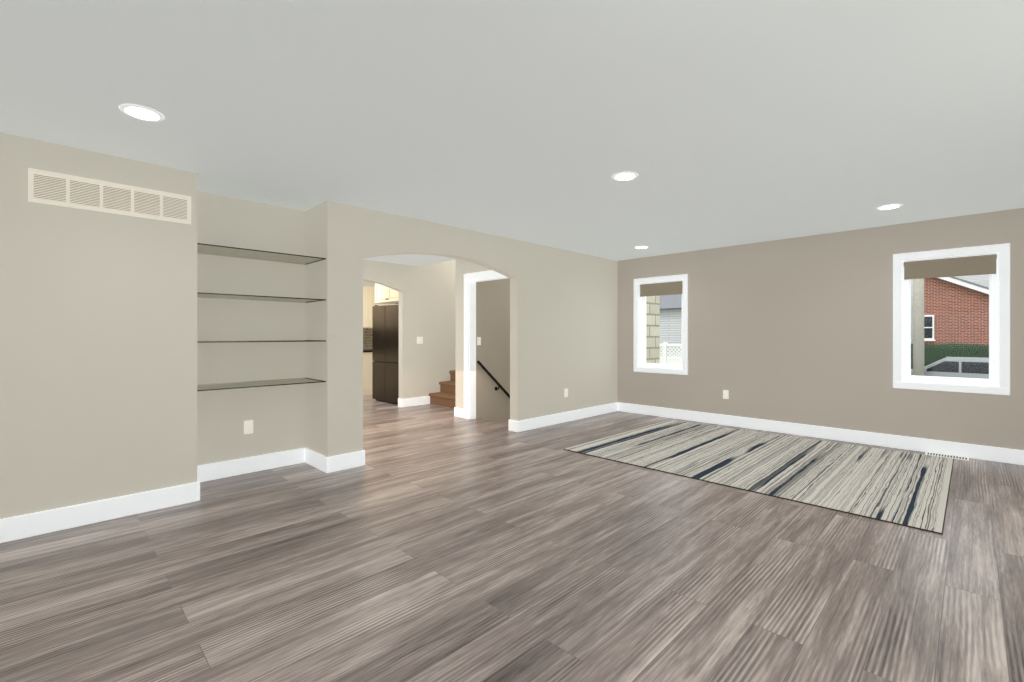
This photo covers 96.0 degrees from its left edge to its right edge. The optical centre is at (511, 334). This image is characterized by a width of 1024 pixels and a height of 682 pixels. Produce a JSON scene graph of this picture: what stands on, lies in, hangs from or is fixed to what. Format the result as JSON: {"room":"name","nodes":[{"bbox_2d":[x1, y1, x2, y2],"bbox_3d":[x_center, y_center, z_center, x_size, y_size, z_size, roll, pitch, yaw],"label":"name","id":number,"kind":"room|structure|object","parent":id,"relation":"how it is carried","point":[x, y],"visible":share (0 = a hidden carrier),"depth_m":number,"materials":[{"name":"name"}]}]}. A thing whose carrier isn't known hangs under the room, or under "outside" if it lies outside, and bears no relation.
{"room":"living room","nodes":[
{"label":"living room","id":0,"kind":"room"},
{"bbox_2d":[0,132,617,518],"bbox_3d":[-1.426,0.015,4.849,0.700,2.440,8.200,0,0,45],"label":"wall","id":1,"kind":"structure","parent":0,"point":[109,364],"depth_m":3.43,"materials":[{"name":"beige paint"}]},
{"bbox_2d":[0,480,203,542],"bbox_3d":[-3.188,1.165,2.577,0.020,0.140,2.436,0,0,45],"label":"baseboard","id":2,"kind":"structure","parent":1,"relation":"attached to","point":[34,524],"depth_m":3.02,"materials":[{"name":"white paint"}]},
{"bbox_2d":[28,168,190,224],"bbox_3d":[-2.663,-0.917,3.108,0.012,0.205,0.830,0,0,45],"label":"air vent","id":3,"kind":"object","parent":1,"relation":"in","point":[56,189],"visible":1,"depth_m":3.07,"materials":[{"name":"beige metal"}]},
{"bbox_2d":[197,472,203,479],"bbox_3d":[-2.506,1.165,3.606,0.450,0.140,0.024,0,0,45],"label":"baseboard","id":4,"kind":"structure","parent":1,"relation":"attached to","point":[199,477],"depth_m":3.85,"materials":[{"name":"white paint"}]},
{"bbox_2d":[244,420,252,433],"bbox_3d":[-2.357,0.825,4.124,0.072,0.118,0.008,0,0,-45],"label":"outlet","id":5,"kind":"object","parent":1,"relation":"attached to","point":[248,426],"visible":1,"depth_m":4.12,"materials":[{"name":"white plastic"}]},
{"bbox_2d":[197,448,303,481],"bbox_3d":[-2.347,1.165,4.129,0.016,0.140,0.980,0,0,45],"label":"baseboard","id":6,"kind":"structure","parent":1,"relation":"attached to","point":[224,469],"depth_m":4.12,"materials":[{"name":"white paint"}]},
{"bbox_2d":[197,378,325,390],"bbox_3d":[-2.184,0.420,3.966,0.472,0.009,0.976,0,0,45],"label":"glass shelf","id":7,"kind":"object","parent":1,"relation":"attached to","point":[223,388],"visible":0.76,"depth_m":3.94,"materials":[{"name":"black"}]},
{"bbox_2d":[197,340,325,342],"bbox_3d":[-2.184,0.055,3.966,0.472,0.009,0.976,0,0,45],"label":"glass shelf","id":8,"kind":"object","parent":1,"relation":"attached to","point":[262,341],"visible":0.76,"depth_m":3.81,"materials":[{"name":"black"}]},
{"bbox_2d":[197,292,325,302],"bbox_3d":[-2.184,-0.315,3.966,0.472,0.009,0.976,0,0,45],"label":"glass shelf","id":9,"kind":"object","parent":1,"relation":"attached to","point":[272,297],"visible":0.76,"depth_m":3.94,"materials":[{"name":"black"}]},
{"bbox_2d":[197,243,325,264],"bbox_3d":[-2.184,-0.685,3.966,0.472,0.009,0.976,0,0,45],"label":"glass shelf","id":10,"kind":"object","parent":1,"relation":"attached to","point":[252,250],"visible":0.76,"depth_m":3.90,"materials":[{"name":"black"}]},
{"bbox_2d":[304,448,327,472],"bbox_3d":[-1.815,1.165,4.279,0.476,0.140,0.024,0,0,45],"label":"baseboard","id":11,"kind":"structure","parent":1,"relation":"attached to","point":[312,458],"depth_m":4.26,"materials":[{"name":"white paint"}]},
{"bbox_2d":[328,450,363,472],"bbox_3d":[-1.527,1.165,4.242,0.016,0.140,0.300,0,0,45],"label":"baseboard","id":12,"kind":"structure","parent":1,"relation":"attached to","point":[354,459],"depth_m":4.23,"materials":[{"name":"white paint"}]},
{"bbox_2d":[564,389,567,396],"bbox_3d":[0.769,0.825,6.543,0.072,0.118,0.008,0,0,-45],"label":"outlet","id":13,"kind":"object","parent":1,"relation":"attached to","point":[565,392],"visible":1,"depth_m":6.54,"materials":[{"name":"white plastic"}]},
{"bbox_2d":[516,402,619,431],"bbox_3d":[0.882,1.165,6.651,0.016,0.140,2.306,0,0,45],"label":"baseboard","id":14,"kind":"structure","parent":1,"relation":"attached to","point":[528,424],"depth_m":6.50,"materials":[{"name":"white paint"}]},
{"bbox_2d":[363,280,374,286],"bbox_3d":[-3.522,0.015,9.684,0.098,2.437,4.675,0,0,45],"label":"wall","id":15,"kind":"structure","parent":0,"point":[368,283],"depth_m":10.02,"materials":[{"name":"beige paint"}]},
{"bbox_2d":[363,259,455,398],"bbox_3d":[-3.130,-1.065,6.694,0.120,4.600,8.400,0,0,45],"label":"wall","id":16,"kind":"structure","parent":0,"point":[427,303],"depth_m":8.17,"materials":[{"name":"beige paint"}]},
{"bbox_2d":[400,396,429,406],"bbox_3d":[-1.684,1.165,8.065,0.046,0.140,0.576,0,0,45],"label":"baseboard","id":17,"kind":"structure","parent":16,"relation":"attached to","point":[416,401],"depth_m":8.02,"materials":[{"name":"white paint"}]},
{"bbox_2d":[417,337,422,343],"bbox_3d":[-1.621,0.095,8.112,0.115,0.118,0.010,0,0,-45],"label":"light switch","id":18,"kind":"object","parent":16,"relation":"attached to","point":[419,340],"visible":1,"depth_m":8.11,"materials":[{"name":"white plastic"}]},
{"bbox_2d":[456,259,467,408],"bbox_3d":[0.101,0.235,7.705,0.300,7.200,2.400,0,0,45],"label":"wall","id":19,"kind":"structure","parent":0,"point":[461,265],"depth_m":6.88,"materials":[{"name":"beige paint"}]},
{"bbox_2d":[454,407,463,416],"bbox_3d":[-0.695,1.165,7.133,0.016,0.140,0.496,0,0,45],"label":"baseboard","id":20,"kind":"structure","parent":19,"relation":"attached to","point":[457,411],"depth_m":6.89,"materials":[{"name":"white paint"}]},
{"bbox_2d":[477,337,480,344],"bbox_3d":[-0.496,0.095,6.917,0.072,0.118,0.010,0,0,-45],"label":"light switch","id":21,"kind":"object","parent":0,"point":[478,340],"depth_m":6.91,"materials":[{"name":"white plastic"}]},
{"bbox_2d":[468,262,509,421],"bbox_3d":[-0.235,1.315,6.457,0.990,5.040,0.160,0,0,45],"label":"wall","id":22,"kind":"structure","parent":0,"point":[493,323],"depth_m":7.11,"materials":[{"name":"beige paint"}]},
{"bbox_2d":[464,270,507,418],"bbox_3d":[-0.288,0.170,6.468,1.060,2.130,0.140,0,0,45],"label":"door frame","id":23,"kind":"structure","parent":22,"relation":"attached to","point":[470,280],"depth_m":6.75,"materials":[{"name":"white paint"}]},
{"bbox_2d":[477,360,509,398],"bbox_3d":[0.011,1.060,7.371,0.086,1.360,1.527,0,0,45],"label":"handrail","id":24,"kind":"object","parent":22,"relation":"attached to","point":[493,378],"visible":0.52,"depth_m":7.05,"materials":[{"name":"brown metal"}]},
{"bbox_2d":[0,395,1023,681],"bbox_3d":[-1.285,1.295,4.707,12.100,0.120,8.600,0,0,45],"label":"floor","id":25,"kind":"structure","parent":0,"point":[430,543],"depth_m":2.34,"materials":[{"name":"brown wood"}]},
{"bbox_2d":[363,286,393,395],"bbox_3d":[-3.188,0.110,9.495,0.630,2.250,4.320,0,0,45],"label":"kitchen cabinet","id":26,"kind":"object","parent":25,"relation":"on","point":[368,297],"depth_m":9.59,"materials":[{"name":"beige wood"}]},
{"bbox_2d":[372,303,398,404],"bbox_3d":[-2.040,0.340,8.595,0.935,1.790,0.730,0,0,45],"label":"fridge","id":27,"kind":"object","parent":25,"relation":"on","point":[385,353],"visible":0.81,"depth_m":8.32,"materials":[{"name":"black metal"}]},
{"bbox_2d":[428,370,455,407],"bbox_3d":[-0.344,0.475,8.434,1.358,1.520,1.900,0,0,45],"label":"stairs","id":28,"kind":"object","parent":25,"relation":"on","point":[445,396],"visible":0.12,"depth_m":8.15,"materials":[{"name":"brown wood"}]},
{"bbox_2d":[563,420,953,534],"bbox_3d":[2.466,1.230,4.760,2.980,0.009,2.430,0,0,45],"label":"rug","id":29,"kind":"object","parent":25,"relation":"on","point":[908,489],"visible":0.98,"depth_m":4.29,"materials":[{"name":"beige fabric"}]},
{"bbox_2d":[925,452,968,460],"bbox_3d":[4.409,1.231,4.674,0.320,0.008,0.125,0,0,45],"label":"floor vent","id":30,"kind":"object","parent":25,"relation":"in","point":[947,456],"visible":1,"depth_m":4.66,"materials":[{"name":"white metal"}]},
{"bbox_2d":[0,0,1023,265],"bbox_3d":[-1.285,-1.265,4.707,12.100,0.120,8.600,0,0,45],"label":"ceiling","id":31,"kind":"structure","parent":0,"point":[710,122],"depth_m":2.43,"materials":[{"name":"white paint"}]},
{"bbox_2d":[119,104,164,121],"bbox_3d":[-2.006,-1.202,2.501,0.196,0.006,0.196,0,0,45],"label":"recessed light","id":32,"kind":"object","parent":31,"relation":"in","point":[144,113],"visible":1,"depth_m":2.48,"materials":[{"name":"white paint"}]},
{"bbox_2d":[612,172,637,180],"bbox_3d":[0.858,-1.202,3.498,0.196,0.006,0.196,0,0,45],"label":"recessed light","id":33,"kind":"object","parent":31,"relation":"in","point":[623,176],"visible":1,"depth_m":3.49,"materials":[{"name":"white paint"}]},
{"bbox_2d":[634,246,648,248],"bbox_3d":[1.777,-1.202,6.327,0.196,0.006,0.196,0,0,45],"label":"recessed light","id":34,"kind":"object","parent":31,"relation":"in","point":[639,247],"visible":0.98,"depth_m":6.33,"materials":[{"name":"white paint"}]},
{"bbox_2d":[876,204,901,209],"bbox_3d":[3.545,-1.202,4.332,0.196,0.006,0.196,0,0,45],"label":"recessed light","id":35,"kind":"object","parent":31,"relation":"in","point":[889,206],"visible":0.98,"depth_m":4.31,"materials":[{"name":"white paint"}]},
{"bbox_2d":[618,208,1023,449],"bbox_3d":[3.828,0.015,5.535,6.040,2.440,0.200,0,0,45],"label":"wall","id":36,"kind":"structure","parent":0,"point":[798,330],"depth_m":5.54,"materials":[{"name":"beige paint"}]},
{"bbox_2d":[634,274,687,374],"bbox_3d":[2.287,-0.150,7.027,0.870,1.460,0.168,0,0,45],"label":"window","id":37,"kind":"structure","parent":36,"relation":"in","point":[640,332],"depth_m":7.11,"materials":[{"name":"white paint"}]},
{"bbox_2d":[640,281,682,296],"bbox_3d":[2.271,-0.696,7.011,0.698,0.196,0.052,0,0,45],"label":"shade","id":38,"kind":"object","parent":37,"relation":"attached to","point":[665,288],"visible":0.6,"depth_m":6.99,"materials":[{"name":"brown fabric"}]},
{"bbox_2d":[647,294,681,363],"bbox_3d":[2.319,-0.150,7.059,0.604,1.194,0.006,0,0,45],"label":"window panel","id":39,"kind":"object","parent":37,"relation":"attached to","point":[662,328],"visible":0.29,"depth_m":7.05,"materials":[{"name":"clear glass"}]},
{"bbox_2d":[723,390,728,398],"bbox_3d":[2.920,0.815,6.295,0.072,0.118,0.008,0,0,45],"label":"outlet","id":40,"kind":"object","parent":36,"relation":"attached to","point":[725,394],"visible":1,"depth_m":6.29,"materials":[{"name":"white plastic"}]},
{"bbox_2d":[620,403,1023,464],"bbox_3d":[3.714,1.165,5.492,5.660,0.140,0.020,0,0,45],"label":"baseboard","id":41,"kind":"structure","parent":36,"relation":"attached to","point":[1004,455],"depth_m":5.32,"materials":[{"name":"white paint"}]},
{"bbox_2d":[893,243,1009,394],"bbox_3d":[4.528,-0.150,4.786,0.870,1.460,0.168,0,0,45],"label":"window","id":42,"kind":"structure","parent":36,"relation":"in","point":[997,382],"depth_m":4.65,"materials":[{"name":"white paint"}]},
{"bbox_2d":[911,275,988,377],"bbox_3d":[4.560,-0.150,4.817,0.604,1.194,0.006,0,0,45],"label":"window panel","id":43,"kind":"object","parent":42,"relation":"attached to","point":[950,324],"visible":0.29,"depth_m":4.81,"materials":[{"name":"clear glass"}]},
{"bbox_2d":[904,254,996,279],"bbox_3d":[4.512,-0.696,4.769,0.698,0.196,0.052,0,0,45],"label":"shade","id":44,"kind":"object","parent":42,"relation":"attached to","point":[962,266],"visible":0.94,"depth_m":4.74,"materials":[{"name":"brown fabric"}]},
{"label":"outside","id":45,"kind":"structure","parent":0,"visible":0},
{"bbox_3d":[26.540,2.435,32.320,80.000,0.100,69.800,0,0,45],"label":"ground","id":46,"kind":"structure","parent":45,"visible":0},
{"bbox_2d":[646,296,659,362],"bbox_3d":[1.163,-0.690,9.206,3.200,6.150,1.215,0,0,45],"label":"bump-out","id":47,"kind":"object","parent":46,"relation":"on","point":[651,331],"depth_m":8.31,"materials":[{"name":"beige stone"}]},
{"bbox_2d":[660,308,681,356],"bbox_3d":[5.963,0.585,28.713,20.000,3.600,8.000,0,0,45],"label":"neighbor siding","id":48,"kind":"object","parent":46,"relation":"on","point":[674,334],"depth_m":21.56,"materials":[{"name":"white plastic"}]},
{"bbox_2d":[660,294,681,308],"bbox_3d":[5.963,-2.215,28.713,20.800,2.000,9.000,0,0,45],"label":"neighbor roof","id":49,"kind":"structure","parent":48,"relation":"on","point":[675,299],"depth_m":21.88,"materials":[{"name":"grey"}]},
{"bbox_2d":[660,342,681,363],"bbox_3d":[3.954,1.325,18.030,8.732,2.120,0.110,0,0,45],"label":"fence","id":50,"kind":"object","parent":46,"relation":"on","point":[669,360],"depth_m":16.35,"materials":[{"name":"white"}]},
{"bbox_2d":[913,279,923,375],"bbox_3d":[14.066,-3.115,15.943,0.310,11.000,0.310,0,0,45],"label":"porch post","id":51,"kind":"object","parent":46,"relation":"on","point":[918,335],"depth_m":15.83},
{"bbox_2d":[911,343,988,368],"bbox_3d":[23.089,1.383,21.798,7.000,2.005,1.560,0,0,45],"label":"hedge","id":52,"kind":"object","parent":46,"relation":"on","point":[937,354],"depth_m":22.58,"materials":[{"name":"green plant"}]},
{"bbox_2d":[911,274,988,343],"bbox_3d":[35.661,-3.365,35.785,20.000,11.500,8.000,0,0,45],"label":"sky","id":53,"kind":"structure","parent":46,"relation":"on","point":[982,279],"depth_m":32.98,"materials":[{"name":"white"}]},
{"bbox_2d":[924,278,988,344],"bbox_3d":[27.848,-0.554,25.920,7.100,5.878,9.000,0,0,45],"label":"brick house","id":54,"kind":"structure","parent":46,"relation":"on","point":[961,322],"depth_m":24.13,"materials":[{"name":"red brick"}]},
{"bbox_2d":[924,315,934,340],"bbox_3d":[22.421,-0.365,24.899,0.670,1.400,0.120,0,0,45],"label":"house window","id":55,"kind":"structure","parent":54,"relation":"attached to","point":[929,333],"depth_m":24.83,"materials":[{"name":"white"}]},
{"bbox_2d":[938,277,988,293],"bbox_3d":[27.742,-1.796,25.885,8.400,4.730,9.800,0,0,45],"label":"house roof","id":56,"kind":"structure","parent":54,"relation":"on","point":[975,287],"depth_m":23.54,"materials":[{"name":"grey"}]},
{"bbox_3d":[13.741,2.380,19.521,80.000,0.010,9.000,0,0,45],"label":"ground","id":57,"kind":"structure","parent":46,"relation":"on","visible":0},
{"bbox_2d":[911,357,988,378],"bbox_3d":[16.551,1.615,17.310,4.599,1.520,1.966,0,0,45],"label":"car","id":58,"kind":"object","parent":57,"relation":"on","point":[946,364],"depth_m":16.62,"materials":[{"name":"grey metal"}]},
{"bbox_3d":[-3.618,-1.065,7.041,5.500,4.600,8.600,0,0,45],"label":"wall","id":59,"kind":"structure","parent":0,"visible":0},
{"bbox_2d":[375,283,398,303],"bbox_3d":[-2.049,-0.898,8.600,0.955,0.606,0.675,0,0,45],"label":"upper cabinet","id":60,"kind":"object","parent":59,"relation":"attached to","point":[385,295],"visible":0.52,"depth_m":8.47,"materials":[{"name":"beige wood"}]}
]}

